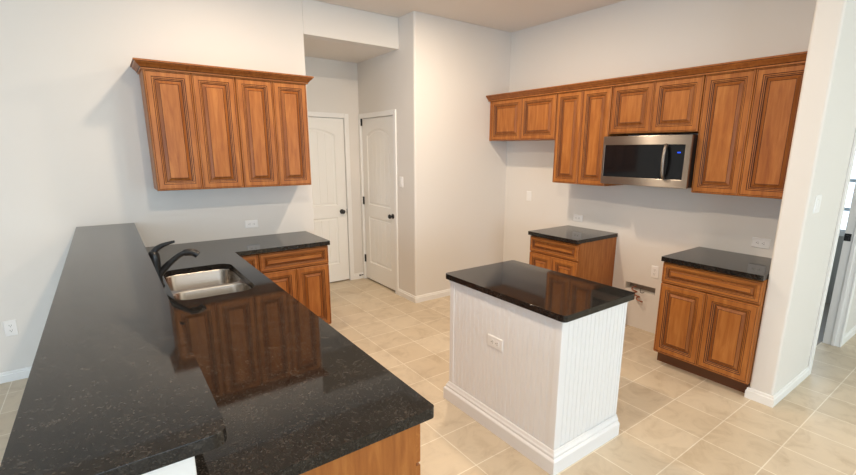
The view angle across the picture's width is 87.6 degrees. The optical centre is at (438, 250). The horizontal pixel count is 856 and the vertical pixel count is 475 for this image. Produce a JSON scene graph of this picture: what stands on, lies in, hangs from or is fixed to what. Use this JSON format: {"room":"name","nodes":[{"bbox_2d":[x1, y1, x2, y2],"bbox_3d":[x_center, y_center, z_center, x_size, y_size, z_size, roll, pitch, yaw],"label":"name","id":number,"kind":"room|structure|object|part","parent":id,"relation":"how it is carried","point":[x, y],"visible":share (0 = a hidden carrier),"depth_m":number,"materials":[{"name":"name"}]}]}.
{"room":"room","nodes":[
{"label":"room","id":0,"kind":"room"},
{"bbox_2d":[142,456,196,474],"bbox_3d":[-1.583,0.658,2.375,0.111,1.092,3.410,-9,15,-36],"label":"wall","id":1,"kind":"structure","parent":0,"point":[187,466],"depth_m":0.94,"materials":[{"name":"white paint"}]},
{"bbox_2d":[0,223,226,474],"bbox_3d":[-1.622,0.119,2.200,0.373,0.033,3.442,-9,15,-36],"label":"countertop","id":2,"kind":"structure","parent":1,"relation":"on","point":[116,385],"depth_m":1.16,"materials":[{"name":"black stone"}]},
{"bbox_2d":[0,0,398,372],"bbox_3d":[-3.367,-0.649,3.609,6.478,3.089,1.111,-9,15,-36],"label":"wall","id":3,"kind":"structure","parent":0,"point":[74,148],"depth_m":3.43,"materials":[{"name":"white paint"}]},
{"bbox_2d":[3,320,18,335],"bbox_3d":[-3.179,0.578,3.316,0.072,0.117,0.009,-9,15,-36],"label":"wall outlet","id":4,"kind":"object","parent":3,"relation":"attached to","point":[10,327],"visible":1,"depth_m":3.31,"materials":[{"name":"white plastic"}]},
{"bbox_2d":[0,366,31,383],"bbox_3d":[-4.143,1.090,2.699,3.740,0.080,0.014,-9,15,-36],"label":"baseboard","id":5,"kind":"structure","parent":3,"relation":"attached to","point":[22,373],"depth_m":3.37,"materials":[{"name":"white paint"}]},
{"bbox_2d":[139,69,243,190],"bbox_3d":[-2.004,-0.960,3.654,0.630,0.893,0.325,-9,15,-36],"label":"upper cabinet","id":6,"kind":"object","parent":3,"relation":"attached to","point":[191,120],"visible":1,"depth_m":3.51,"materials":[{"name":"brown wood"}]},
{"bbox_3d":[-2.039,-0.913,3.443,0.310,0.886,0.020,-9,15,-35],"label":"door","id":7,"kind":"part","parent":6,"relation":"part of","materials":[{"name":"brown wood"}]},
{"bbox_3d":[-1.788,-0.952,3.625,0.310,0.886,0.020,-9,15,-35],"label":"door","id":8,"kind":"part","parent":6,"relation":"part of","materials":[{"name":"brown wood"}]},
{"bbox_2d":[130,58,313,84],"bbox_3d":[-1.746,-1.455,3.703,1.329,0.062,0.378,-9,15,-36],"label":"crown molding","id":9,"kind":"structure","parent":3,"relation":"attached to","point":[137,64],"depth_m":3.49,"materials":[{"name":"brown wood"}]},
{"bbox_2d":[245,220,257,227],"bbox_3d":[-1.760,-0.248,4.203,0.117,0.072,0.009,-9,15,-36],"label":"wall outlet","id":10,"kind":"object","parent":3,"relation":"attached to","point":[249,223],"visible":1,"depth_m":4.20,"materials":[{"name":"white plastic"}]},
{"bbox_2d":[234,77,310,187],"bbox_3d":[-1.510,-1.036,4.010,0.594,0.893,0.325,-9,15,-36],"label":"upper cabinet","id":11,"kind":"object","parent":3,"relation":"attached to","point":[272,116],"visible":0.94,"depth_m":3.87,"materials":[{"name":"brown wood"}]},
{"bbox_3d":[-1.539,-0.991,3.805,0.292,0.886,0.020,-9,15,-35],"label":"door","id":12,"kind":"part","parent":11,"relation":"part of","materials":[{"name":"brown wood"}]},
{"bbox_3d":[-1.301,-1.028,3.976,0.292,0.886,0.020,-9,15,-35],"label":"door","id":13,"kind":"part","parent":11,"relation":"part of","materials":[{"name":"brown wood"}]},
{"bbox_2d":[305,56,362,273],"bbox_3d":[-1.114,-1.198,6.133,2.543,3.089,0.609,-9,15,-36],"label":"wall","id":14,"kind":"structure","parent":0,"point":[333,88],"depth_m":5.53,"materials":[{"name":"white paint"}]},
{"bbox_2d":[308,117,348,281],"bbox_3d":[-1.516,-0.581,5.581,0.807,2.090,0.100,-9,15,-36],"label":"door","id":15,"kind":"structure","parent":14,"relation":"in","point":[326,135],"depth_m":5.66,"materials":[{"name":"white paint"}]},
{"bbox_2d":[308,111,353,279],"bbox_3d":[-1.534,-0.616,5.626,0.891,2.167,0.136,-9,15,-36],"label":"trim","id":16,"kind":"structure","parent":14,"relation":"attached to","point":[344,116],"depth_m":5.75,"materials":[{"name":"white paint"}]},
{"bbox_2d":[354,272,362,279],"bbox_3d":[-1.081,0.347,6.115,0.165,0.080,0.019,-9,15,-36],"label":"baseboard","id":17,"kind":"structure","parent":14,"relation":"attached to","point":[356,275],"depth_m":6.09,"materials":[{"name":"white paint"}]},
{"bbox_2d":[304,37,391,62],"bbox_3d":[-1.230,-2.251,4.940,1.193,0.100,0.991,-9,15,-36],"label":"ceiling","id":18,"kind":"structure","parent":0,"point":[316,48],"depth_m":4.91,"materials":[{"name":"white paint"}]},
{"bbox_2d":[0,278,855,474],"bbox_3d":[1.082,1.332,2.194,11.900,0.124,10.300,-9,15,-36],"label":"floor","id":19,"kind":"structure","parent":0,"point":[673,420],"depth_m":2.99,"materials":[{"name":"beige tile"}]},
{"bbox_2d":[240,254,258,269],"bbox_3d":[-1.763,0.412,3.972,0.213,0.877,0.601,-9,15,-36],"label":"base cabinet","id":20,"kind":"object","parent":19,"relation":"on","point":[252,259],"visible":0.09,"depth_m":3.69,"materials":[{"name":"brown wood"}]},
{"bbox_2d":[258,245,331,323],"bbox_3d":[-1.429,0.360,4.213,0.612,0.877,0.601,-9,15,-36],"label":"base cabinet","id":21,"kind":"object","parent":19,"relation":"on","point":[303,273],"visible":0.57,"depth_m":3.98,"materials":[{"name":"brown wood"}]},
{"bbox_3d":[-1.379,0.462,3.903,0.300,0.577,0.020,-9,15,-35],"label":"door","id":22,"kind":"part","parent":21,"relation":"part of","materials":[{"name":"brown wood"}]},
{"bbox_3d":[-1.255,0.073,3.909,0.604,0.158,0.020,-9,15,-35],"label":"drawer","id":23,"kind":"part","parent":21,"relation":"part of","materials":[{"name":"brown wood"}]},
{"bbox_3d":[-1.135,0.424,4.080,0.300,0.577,0.020,-9,15,-35],"label":"door","id":24,"kind":"part","parent":21,"relation":"part of","materials":[{"name":"brown wood"}]},
{"bbox_2d":[300,424,419,474],"bbox_3d":[-0.535,0.937,1.642,0.642,0.877,0.740,-9,15,-36],"label":"base cabinet","id":25,"kind":"object","parent":19,"relation":"on","point":[399,453],"visible":0.24,"depth_m":1.38,"materials":[{"name":"brown wood"}]},
{"bbox_3d":[-0.283,0.559,1.747,0.020,0.158,0.732,-9,15,-35],"label":"drawer","id":26,"kind":"part","parent":25,"relation":"part of","materials":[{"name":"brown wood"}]},
{"bbox_3d":[-0.175,0.962,1.685,0.020,0.577,0.364,-9,15,-35],"label":"door","id":27,"kind":"part","parent":25,"relation":"part of","materials":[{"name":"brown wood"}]},
{"bbox_2d":[443,280,628,474],"bbox_3d":[0.579,0.667,2.879,0.620,0.878,0.984,-9,15,-36],"label":"kitchen island","id":28,"kind":"object","parent":19,"relation":"on","point":[547,387],"visible":0.76,"depth_m":2.57,"materials":[{"name":"white paint"}]},
{"bbox_3d":[0.107,0.622,3.075,0.044,0.877,0.044,-9,15,-35],"label":"corner post","id":29,"kind":"part","parent":28,"relation":"part of","materials":[{"name":"white paint"}]},
{"bbox_2d":[488,334,502,351],"bbox_3d":[0.343,0.559,2.699,0.006,0.074,0.128,-9,15,-35],"label":"outlet","id":30,"kind":"object","parent":28,"relation":"attached to","point":[495,341],"depth_m":2.69,"materials":[{"name":"white plastic"}]},
{"bbox_3d":[0.360,0.661,2.712,0.012,0.762,0.840,-9,15,-35],"label":"beadboard panel","id":31,"kind":"part","parent":28,"relation":"part of","materials":[{"name":"white paint"}]},
{"bbox_3d":[0.577,1.033,2.961,0.620,0.130,0.984,-9,15,-35],"label":"baseboard","id":32,"kind":"part","parent":28,"relation":"part of","materials":[{"name":"white paint"}]},
{"bbox_3d":[0.590,0.247,2.792,0.598,0.020,0.940,-9,15,-35],"label":"rail","id":33,"kind":"part","parent":28,"relation":"part of","materials":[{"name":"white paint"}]},
{"bbox_2d":[446,260,634,322],"bbox_3d":[0.596,0.217,2.794,0.651,0.036,0.992,-9,15,-36],"label":"island countertop","id":34,"kind":"structure","parent":28,"relation":"on","point":[558,296],"depth_m":2.66,"materials":[{"name":"black stone"}]},
{"bbox_3d":[0.632,0.779,2.382,0.044,0.877,0.044,-9,15,-35],"label":"corner post","id":35,"kind":"part","parent":28,"relation":"part of","materials":[{"name":"white paint"}]},
{"bbox_3d":[0.870,0.704,2.529,0.528,0.762,0.012,-9,15,-35],"label":"beadboard panel","id":36,"kind":"part","parent":28,"relation":"part of","materials":[{"name":"white paint"}]},
{"bbox_2d":[529,235,616,285],"bbox_3d":[1.374,0.277,4.657,0.620,0.877,0.600,-9,15,-36],"label":"base cabinet","id":37,"kind":"object","parent":19,"relation":"on","point":[594,261],"visible":0.47,"depth_m":4.39,"materials":[{"name":"brown wood"}]},
{"bbox_3d":[1.044,0.319,4.607,0.020,0.577,0.294,-9,15,-35],"label":"door","id":38,"kind":"part","parent":37,"relation":"part of","materials":[{"name":"brown wood"}]},
{"bbox_3d":[1.135,-0.025,4.407,0.020,0.158,0.592,-9,15,-35],"label":"drawer","id":39,"kind":"part","parent":37,"relation":"part of","materials":[{"name":"brown wood"}]},
{"bbox_3d":[1.221,0.372,4.373,0.020,0.577,0.294,-9,15,-35],"label":"door","id":40,"kind":"part","parent":37,"relation":"part of","materials":[{"name":"brown wood"}]},
{"bbox_2d":[528,225,617,243],"bbox_3d":[1.364,-0.168,4.545,0.653,0.036,0.609,-9,15,-36],"label":"countertop","id":41,"kind":"structure","parent":37,"relation":"on","point":[570,234],"depth_m":4.46,"materials":[{"name":"black stone"}]},
{"bbox_2d":[653,262,767,392],"bbox_3d":[2.227,0.532,3.531,0.620,0.877,0.686,-9,15,-36],"label":"base cabinet","id":42,"kind":"object","parent":19,"relation":"on","point":[708,323],"visible":0.84,"depth_m":3.31,"materials":[{"name":"brown wood"}]},
{"bbox_3d":[1.884,0.571,3.498,0.020,0.577,0.337,-9,15,-35],"label":"door","id":43,"kind":"part","parent":42,"relation":"part of","materials":[{"name":"brown wood"}]},
{"bbox_3d":[1.987,0.231,3.282,0.020,0.158,0.678,-9,15,-35],"label":"drawer","id":44,"kind":"part","parent":42,"relation":"part of","materials":[{"name":"brown wood"}]},
{"bbox_2d":[661,247,771,280],"bbox_3d":[2.217,0.086,3.425,0.646,0.036,0.692,-9,15,-36],"label":"countertop","id":45,"kind":"structure","parent":42,"relation":"on","point":[721,261],"depth_m":3.36,"materials":[{"name":"black stone"}]},
{"bbox_3d":[2.086,0.631,3.230,0.020,0.577,0.337,-9,15,-35],"label":"door","id":46,"kind":"part","parent":42,"relation":"part of","materials":[{"name":"brown wood"}]},
{"bbox_3d":[-1.492,0.650,2.907,0.642,0.877,1.000,-9,15,-36],"label":"base cabinet","id":47,"kind":"object","parent":19,"relation":"on","visible":0},
{"bbox_2d":[145,231,433,474],"bbox_3d":[-0.951,0.211,2.783,1.486,0.036,3.356,-9,15,-36],"label":"countertop","id":48,"kind":"structure","parent":47,"relation":"on","point":[292,394],"depth_m":1.60,"materials":[{"name":"black stone"}]},
{"bbox_2d":[148,240,199,285],"bbox_3d":[-1.595,0.070,2.702,0.280,0.269,0.071,-6,14,-27],"label":"faucet","id":49,"kind":"object","parent":48,"relation":"on","point":[154,254],"visible":0.87,"depth_m":2.66,"materials":[{"name":"black metal"}]},
{"bbox_3d":[-1.640,-0.014,2.650,0.136,0.083,0.041,-4,13,-18],"label":"lever","id":50,"kind":"part","parent":49,"relation":"part of","materials":[{"name":"black metal"}]},
{"bbox_3d":[-1.585,0.079,2.706,0.260,0.171,0.047,-6,14,-25],"label":"spout","id":51,"kind":"part","parent":49,"relation":"part of","materials":[{"name":"black metal"}]},
{"bbox_2d":[165,269,251,299],"bbox_3d":[-1.464,0.316,2.845,0.473,0.194,0.818,-9,15,-36],"label":"sink","id":52,"kind":"object","parent":48,"relation":"in","point":[201,284],"visible":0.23,"depth_m":3.06,"materials":[{"name":"silver metal"}]},
{"bbox_2d":[165,269,240,290],"bbox_3d":[-1.567,0.283,2.980,0.415,0.190,0.414,-9,15,-35],"label":"basin","id":53,"kind":"object","parent":52,"relation":"in","point":[215,277],"depth_m":3.12,"materials":[{"name":"silver metal"}]},
{"bbox_2d":[173,283,250,299],"bbox_3d":[-1.334,0.353,2.673,0.415,0.190,0.322,-9,15,-35],"label":"basin","id":54,"kind":"object","parent":52,"relation":"in","point":[209,291],"depth_m":2.78,"materials":[{"name":"silver metal"}]},
{"bbox_2d":[357,11,510,295],"bbox_3d":[-0.085,-1.103,5.729,1.380,3.089,1.301,-9,15,-36],"label":"wall","id":55,"kind":"structure","parent":0,"point":[442,72],"depth_m":5.10,"materials":[{"name":"white paint"}]},
{"bbox_2d":[360,116,394,289],"bbox_3d":[-0.755,-0.589,5.580,0.100,2.100,0.816,-9,15,-36],"label":"door","id":56,"kind":"structure","parent":55,"relation":"in","point":[377,133],"depth_m":5.58,"materials":[{"name":"white paint"}]},
{"bbox_2d":[358,109,398,294],"bbox_3d":[-0.707,-0.605,5.600,0.136,2.167,0.920,-9,15,-36],"label":"trim","id":57,"kind":"structure","parent":55,"relation":"attached to","point":[387,112],"depth_m":5.40,"materials":[{"name":"white paint"}]},
{"bbox_2d":[399,177,402,186],"bbox_3d":[-0.424,-0.778,5.073,0.009,0.117,0.072,-9,15,-36],"label":"light switch","id":58,"kind":"object","parent":55,"relation":"attached to","point":[401,178],"visible":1,"depth_m":5.06,"materials":[{"name":"white plastic"}]},
{"bbox_2d":[398,289,449,302],"bbox_3d":[0.182,0.451,5.681,1.394,0.080,0.384,-9,15,-36],"label":"baseboard","id":59,"kind":"structure","parent":55,"relation":"attached to","point":[421,298],"depth_m":5.27,"materials":[{"name":"white paint"}]},
{"bbox_2d":[315,0,624,32],"bbox_3d":[1.100,-1.798,1.497,11.900,0.120,10.300,-9,15,-36],"label":"ceiling","id":60,"kind":"structure","parent":0,"point":[511,16],"depth_m":4.40,"materials":[{"name":"white paint"}]},
{"bbox_2d":[486,51,807,101],"bbox_3d":[1.498,-1.512,4.040,0.064,0.062,3.082,-9,15,-36],"label":"crown molding","id":61,"kind":"structure","parent":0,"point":[799,57],"depth_m":3.56,"materials":[{"name":"brown wood"}]},
{"bbox_2d":[503,0,815,333],"bbox_3d":[1.256,-0.975,5.190,0.120,3.089,4.984,-9,15,-36],"label":"wall","id":62,"kind":"structure","parent":0,"point":[627,37],"depth_m":4.21,"materials":[{"name":"white paint"}]},
{"bbox_2d":[489,93,557,140],"bbox_3d":[1.026,-1.472,5.019,0.325,0.454,1.000,-9,15,-36],"label":"upper cabinet","id":63,"kind":"object","parent":62,"relation":"attached to","point":[533,118],"visible":0.89,"depth_m":4.88,"materials":[{"name":"brown wood"}]},
{"bbox_3d":[0.774,-1.491,5.100,0.020,0.447,0.473,-9,15,-35],"label":"door","id":64,"kind":"part","parent":63,"relation":"part of","materials":[{"name":"brown wood"}]},
{"bbox_3d":[1.057,-1.406,4.726,0.020,0.447,0.473,-9,15,-35],"label":"door","id":65,"kind":"part","parent":63,"relation":"part of","materials":[{"name":"brown wood"}]},
{"bbox_2d":[526,191,530,200],"bbox_3d":[1.090,-0.656,5.379,0.008,0.117,0.072,-9,15,-36],"label":"wall plate","id":66,"kind":"object","parent":62,"relation":"attached to","point":[528,198],"visible":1,"depth_m":5.37,"materials":[{"name":"white paint"}]},
{"bbox_2d":[573,214,582,221],"bbox_3d":[1.516,-0.352,4.853,0.009,0.072,0.117,-9,15,-36],"label":"wall outlet","id":67,"kind":"object","parent":62,"relation":"attached to","point":[576,217],"visible":1,"depth_m":4.85,"materials":[{"name":"white plastic"}]},
{"bbox_2d":[552,87,627,185],"bbox_3d":[1.506,-1.113,4.430,0.325,0.893,0.618,-9,15,-36],"label":"upper cabinet","id":68,"kind":"object","parent":62,"relation":"attached to","point":[583,117],"visible":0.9,"depth_m":4.32,"materials":[{"name":"brown wood"}]},
{"bbox_3d":[1.292,-1.121,4.462,0.020,0.886,0.304,-9,15,-35],"label":"door","id":69,"kind":"part","parent":68,"relation":"part of","materials":[{"name":"brown wood"}]},
{"bbox_3d":[1.475,-1.067,4.221,0.020,0.886,0.304,-9,15,-35],"label":"door","id":70,"kind":"part","parent":68,"relation":"part of","materials":[{"name":"brown wood"}]},
{"bbox_2d":[631,285,643,302],"bbox_3d":[1.971,0.431,4.390,0.114,0.141,0.146,-9,15,-36],"label":"power cable","id":71,"kind":"object","parent":62,"relation":"attached to","point":[635,285],"visible":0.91,"depth_m":4.36,"materials":[{"name":"orange metal"}]},
{"bbox_2d":[651,265,658,278],"bbox_3d":[2.052,0.206,4.230,0.009,0.117,0.072,-9,15,-36],"label":"wall outlet","id":72,"kind":"object","parent":62,"relation":"attached to","point":[655,269],"visible":1,"depth_m":4.22,"materials":[{"name":"white plastic"}]},
{"bbox_2d":[609,75,705,134],"bbox_3d":[1.923,-1.220,3.830,0.325,0.420,0.777,-9,15,-36],"label":"upper cabinet","id":73,"kind":"object","parent":62,"relation":"attached to","point":[672,106],"visible":0.9,"depth_m":3.70,"materials":[{"name":"brown wood"}]},
{"bbox_3d":[1.685,-1.235,3.893,0.020,0.413,0.383,-9,15,-35],"label":"door","id":74,"kind":"part","parent":73,"relation":"part of","materials":[{"name":"brown wood"}]},
{"bbox_2d":[600,134,697,188],"bbox_3d":[1.866,-0.780,3.884,0.464,0.418,0.775,-9,15,-36],"label":"microwave","id":75,"kind":"object","parent":73,"relation":"attached to","point":[667,161],"visible":0.98,"depth_m":3.73,"materials":[{"name":"silver metal"}]},
{"bbox_3d":[1.698,-0.770,3.854,0.019,0.277,0.581,-9,15,-35],"label":"door","id":76,"kind":"part","parent":75,"relation":"part of","materials":[{"name":"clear glass"}]},
{"bbox_3d":[1.827,-0.719,3.613,0.029,0.290,0.071,13,17,44],"label":"handle","id":77,"kind":"part","parent":75,"relation":"part of","materials":[{"name":"silver metal"}]},
{"bbox_3d":[1.908,-0.707,3.576,0.019,0.277,0.124,-9,15,-35],"label":"control panel","id":78,"kind":"part","parent":75,"relation":"part of","materials":[{"name":"clear glass"}]},
{"bbox_3d":[1.915,-1.166,3.590,0.020,0.413,0.383,-9,15,-35],"label":"door","id":79,"kind":"part","parent":73,"relation":"part of","materials":[{"name":"brown wood"}]},
{"bbox_2d":[691,63,804,198],"bbox_3d":[2.355,-0.859,3.309,0.325,0.893,0.678,-9,15,-36],"label":"upper cabinet","id":80,"kind":"object","parent":62,"relation":"attached to","point":[748,117],"visible":0.8,"depth_m":3.21,"materials":[{"name":"brown wood"}]},
{"bbox_3d":[2.132,-0.870,3.353,0.020,0.886,0.334,-9,15,-35],"label":"door","id":81,"kind":"part","parent":80,"relation":"part of","materials":[{"name":"brown wood"}]},
{"bbox_3d":[2.332,-0.810,3.088,0.020,0.886,0.334,-9,15,-35],"label":"door","id":82,"kind":"part","parent":80,"relation":"part of","materials":[{"name":"brown wood"}]},
{"bbox_2d":[751,237,770,248],"bbox_3d":[2.535,-0.057,3.506,0.009,0.078,0.122,-9,15,-36],"label":"wall outlet","id":83,"kind":"object","parent":62,"relation":"attached to","point":[756,242],"visible":1,"depth_m":3.50,"materials":[{"name":"white plastic"}]},
{"bbox_2d":[750,0,855,395],"bbox_3d":[4.045,-0.715,4.092,4.417,3.089,0.145,-9,15,-36],"label":"wall","id":84,"kind":"structure","parent":0,"point":[825,123],"depth_m":2.90,"materials":[{"name":"white paint"}]},
{"bbox_2d":[744,366,808,407],"bbox_3d":[2.552,0.983,3.347,0.754,0.080,0.173,-9,15,-36],"label":"baseboard","id":85,"kind":"structure","parent":84,"relation":"attached to","point":[771,401],"depth_m":3.16,"materials":[{"name":"white paint"}]},
{"bbox_2d":[812,195,821,213],"bbox_3d":[2.456,-0.299,2.885,0.118,0.117,0.009,-9,15,-36],"label":"light switch","id":86,"kind":"object","parent":84,"relation":"attached to","point":[818,198],"visible":1,"depth_m":2.87,"materials":[{"name":"white plastic"}]},
{"bbox_2d":[808,130,855,375],"bbox_3d":[3.258,-0.148,3.615,0.970,2.180,0.161,-9,15,-36],"label":"trim","id":87,"kind":"structure","parent":84,"relation":"attached to","point":[845,280],"depth_m":3.90,"materials":[{"name":"white paint"}]},
{"bbox_3d":[3.568,-0.113,3.889,0.023,0.065,0.046,-9,15,-35],"label":"strike plate","id":88,"kind":"part","parent":87,"relation":"part of","materials":[{"name":"black metal"}]},
{"bbox_2d":[843,325,855,344],"bbox_3d":[4.725,0.668,4.820,2.583,0.080,0.014,-9,15,-36],"label":"baseboard","id":89,"kind":"structure","parent":84,"relation":"attached to","point":[852,332],"depth_m":4.19,"materials":[{"name":"white paint"}]},
{"bbox_2d":[825,229,843,302],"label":"door","id":90,"kind":"structure","parent":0,"point":[840,238],"depth_m":5.13,"materials":[{"name":"grey paint"}]},
{"bbox_2d":[839,179,855,235],"bbox_3d":[4.418,-0.870,5.137,0.065,1.340,1.140,-9,15,-36],"label":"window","id":91,"kind":"structure","parent":90,"relation":"in","point":[842,233],"depth_m":5.01,"materials":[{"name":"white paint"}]},
{"bbox_3d":[4.432,-0.872,5.148,0.030,1.220,1.020,-9,15,-35],"label":"frame","id":92,"kind":"part","parent":91,"relation":"part of","materials":[{"name":"white"}]}
]}

